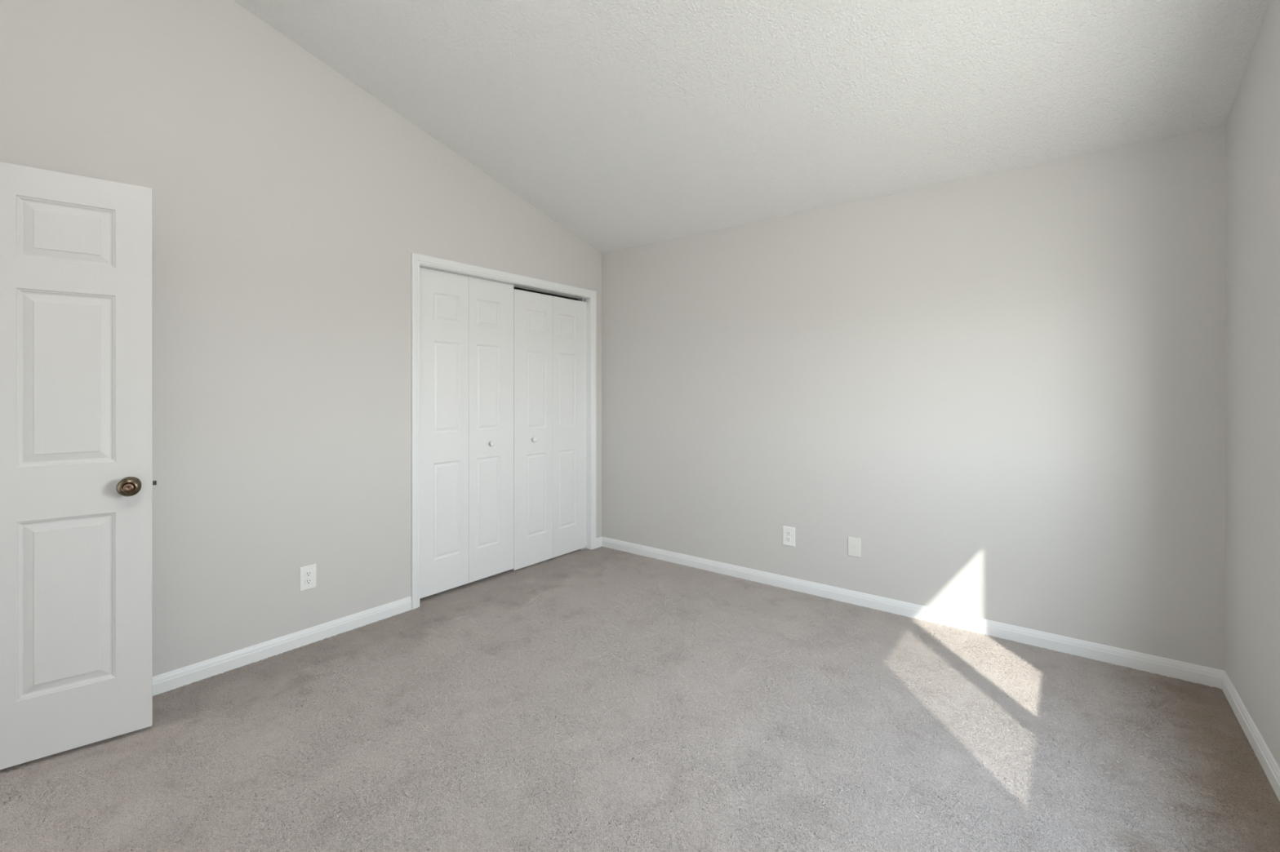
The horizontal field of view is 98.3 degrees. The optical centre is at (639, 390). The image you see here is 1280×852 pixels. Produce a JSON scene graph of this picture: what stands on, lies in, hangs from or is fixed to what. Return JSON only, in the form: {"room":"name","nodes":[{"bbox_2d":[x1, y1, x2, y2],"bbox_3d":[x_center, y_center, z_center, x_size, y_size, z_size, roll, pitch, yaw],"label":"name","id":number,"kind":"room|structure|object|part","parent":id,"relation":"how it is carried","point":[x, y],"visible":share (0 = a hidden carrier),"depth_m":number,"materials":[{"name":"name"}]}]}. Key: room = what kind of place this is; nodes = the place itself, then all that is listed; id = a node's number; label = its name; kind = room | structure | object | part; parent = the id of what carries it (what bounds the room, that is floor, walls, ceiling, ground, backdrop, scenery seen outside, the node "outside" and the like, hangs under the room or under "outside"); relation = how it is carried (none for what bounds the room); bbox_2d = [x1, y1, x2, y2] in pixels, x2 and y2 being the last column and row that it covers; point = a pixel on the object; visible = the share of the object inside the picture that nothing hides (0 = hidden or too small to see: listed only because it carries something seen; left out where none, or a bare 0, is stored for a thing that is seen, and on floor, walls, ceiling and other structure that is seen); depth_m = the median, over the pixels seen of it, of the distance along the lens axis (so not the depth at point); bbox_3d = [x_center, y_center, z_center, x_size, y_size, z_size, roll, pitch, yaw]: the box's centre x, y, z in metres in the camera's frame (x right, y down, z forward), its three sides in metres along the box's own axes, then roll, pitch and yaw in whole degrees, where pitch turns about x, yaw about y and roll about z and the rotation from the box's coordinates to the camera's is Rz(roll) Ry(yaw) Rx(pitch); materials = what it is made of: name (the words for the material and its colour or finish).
{"room":"empty bedroom","nodes":[
{"label":"empty bedroom","id":0,"kind":"room"},
{"bbox_2d":[0,0,601,676],"bbox_3d":[-1.521,-0.415,3.203,0.140,3.430,3.741,0,0,38],"label":"wall","id":1,"kind":"structure","parent":0,"point":[291,204],"depth_m":2.67,"materials":[{"name":"grey paint"}]},
{"bbox_2d":[152,596,411,696],"bbox_3d":[-1.983,1.267,2.482,0.013,0.090,2.037,0,0,38],"label":"baseboard","id":2,"kind":"structure","parent":1,"relation":"attached to","point":[172,680],"depth_m":2.71,"materials":[{"name":"white paint"}]},
{"bbox_2d":[299,564,315,591],"bbox_3d":[-1.705,0.961,2.844,0.009,0.122,0.079,0,0,38],"label":"electrical outlet","id":3,"kind":"object","parent":1,"relation":"attached to","point":[308,573],"visible":1,"depth_m":2.84,"materials":[{"name":"white plastic"}]},
{"bbox_2d":[304,570,311,577],"bbox_3d":[-1.703,0.942,2.842,0.003,0.028,0.034,0,0,38],"label":"receptacle","id":4,"kind":"object","parent":3,"relation":"attached to","point":[307,573],"depth_m":2.84,"materials":[{"name":"white plastic"}]},
{"bbox_2d":[304,578,311,585],"bbox_3d":[-1.703,0.981,2.842,0.003,0.028,0.034,0,0,38],"label":"receptacle","id":5,"kind":"object","parent":3,"relation":"attached to","point":[307,581],"depth_m":2.84,"materials":[{"name":"white plastic"}]},
{"bbox_2d":[419,266,513,599],"bbox_3d":[-1.133,0.258,3.663,0.062,2.031,0.751,0,0,38],"label":"door","id":6,"kind":"structure","parent":1,"relation":"in","point":[466,323],"depth_m":3.63,"materials":[{"name":"white paint"}]},
{"bbox_3d":[-1.015,0.360,3.791,0.032,0.040,0.040,0,0,38],"label":"knob","id":7,"kind":"part","parent":6,"relation":"part of","materials":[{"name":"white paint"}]},
{"bbox_2d":[419,266,586,298],"bbox_3d":[-0.919,-0.758,3.972,0.040,0.007,1.505,0,0,38],"label":"door track","id":8,"kind":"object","parent":1,"relation":"attached to","point":[516,286],"depth_m":4.11,"materials":[{"name":"silver metal"}]},
{"bbox_2d":[410,252,595,609],"bbox_3d":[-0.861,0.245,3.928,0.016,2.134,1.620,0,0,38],"label":"trim","id":9,"kind":"structure","parent":1,"relation":"attached to","point":[415,259],"depth_m":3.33,"materials":[{"name":"white paint"}]},
{"bbox_2d":[511,288,586,570],"bbox_3d":[-0.671,0.269,4.261,0.062,2.062,0.754,0,0,38],"label":"door","id":10,"kind":"structure","parent":1,"relation":"in","point":[549,331],"depth_m":4.23,"materials":[{"name":"white paint"}]},
{"bbox_3d":[-0.782,0.360,4.092,0.032,0.040,0.040,0,0,38],"label":"knob","id":11,"kind":"part","parent":10,"relation":"part of","materials":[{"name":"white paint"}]},
{"bbox_2d":[595,537,601,548],"bbox_3d":[-0.341,1.267,4.602,0.013,0.090,0.082,0,0,38],"label":"baseboard","id":12,"kind":"structure","parent":1,"relation":"attached to","point":[598,540],"depth_m":4.59,"materials":[{"name":"white paint"}]},
{"bbox_2d":[513,287,577,300],"bbox_3d":[-1.277,0.080,4.221,0.720,2.440,2.111,0,0,38],"label":"wall","id":13,"kind":"structure","parent":0,"point":[513,287],"depth_m":4.97,"materials":[{"name":"grey"}]},
{"bbox_2d":[0,546,1279,851],"bbox_3d":[-0.092,1.300,2.096,3.795,0.001,3.741,0,0,38],"label":"floor","id":14,"kind":"structure","parent":0,"point":[601,699],"depth_m":2.03,"materials":[{"name":"carpet"}]},
{"bbox_2d":[233,0,1269,253],"bbox_3d":[-0.029,-1.718,2.047,3.915,1.198,4.021,0,0,38],"label":"ceiling","id":15,"kind":"structure","parent":0,"point":[624,123],"depth_m":2.61,"materials":[{"name":"white paint"}]},
{"bbox_2d":[601,126,1225,671],"bbox_3d":[1.159,0.072,3.581,3.915,2.455,0.140,0,0,38],"label":"wall","id":16,"kind":"structure","parent":0,"point":[1007,386],"depth_m":3.03,"materials":[{"name":"grey paint"}]},
{"bbox_2d":[782,525,795,546],"bbox_3d":[0.976,0.955,3.629,0.084,0.125,0.009,0,0,38],"label":"electrical outlet","id":17,"kind":"object","parent":16,"relation":"attached to","point":[788,533],"visible":1,"depth_m":3.63,"materials":[{"name":"white plastic"}]},
{"bbox_2d":[848,537,861,557],"bbox_3d":[1.306,0.954,3.374,0.077,0.116,0.007,0,0,38],"label":"wall plate","id":18,"kind":"object","parent":16,"relation":"attached to","point":[854,544],"visible":1,"depth_m":3.37,"materials":[{"name":"white paint"}]},
{"bbox_2d":[601,537,1224,688],"bbox_3d":[1.112,1.267,3.521,3.635,0.090,0.013,0,0,38],"label":"baseboard","id":19,"kind":"structure","parent":16,"relation":"attached to","point":[1209,677],"depth_m":3.03,"materials":[{"name":"white paint"}]},
{"bbox_2d":[1225,0,1279,768],"bbox_3d":[1.463,-0.415,0.891,0.140,3.430,3.741,0,0,38],"label":"wall","id":20,"kind":"structure","parent":0,"point":[1252,126],"depth_m":2.03,"materials":[{"name":"grey paint"}]},
{"bbox_2d":[1222,671,1279,801],"bbox_3d":[1.403,1.267,0.938,0.013,0.090,3.741,0,0,38],"label":"baseboard","id":21,"kind":"structure","parent":20,"relation":"attached to","point":[1264,755],"depth_m":2.01,"materials":[{"name":"white paint"}]},
{"bbox_3d":[-1.217,-0.433,0.513,3.915,3.466,0.140,0,0,38],"label":"wall","id":22,"kind":"structure","parent":0,"visible":0},
{"bbox_2d":[0,161,156,769],"bbox_3d":[-2.192,0.254,1.875,0.836,2.060,0.172,0,0,-39],"label":"door","id":23,"kind":"structure","parent":22,"relation":"in","point":[77,482],"depth_m":1.99,"materials":[{"name":"white paint"}]},
{"bbox_3d":[-1.889,0.356,2.045,0.069,0.069,0.039,0,0,-40],"label":"knob","id":24,"kind":"part","parent":23,"relation":"part of","materials":[{"name":"brown metal"}]}
]}

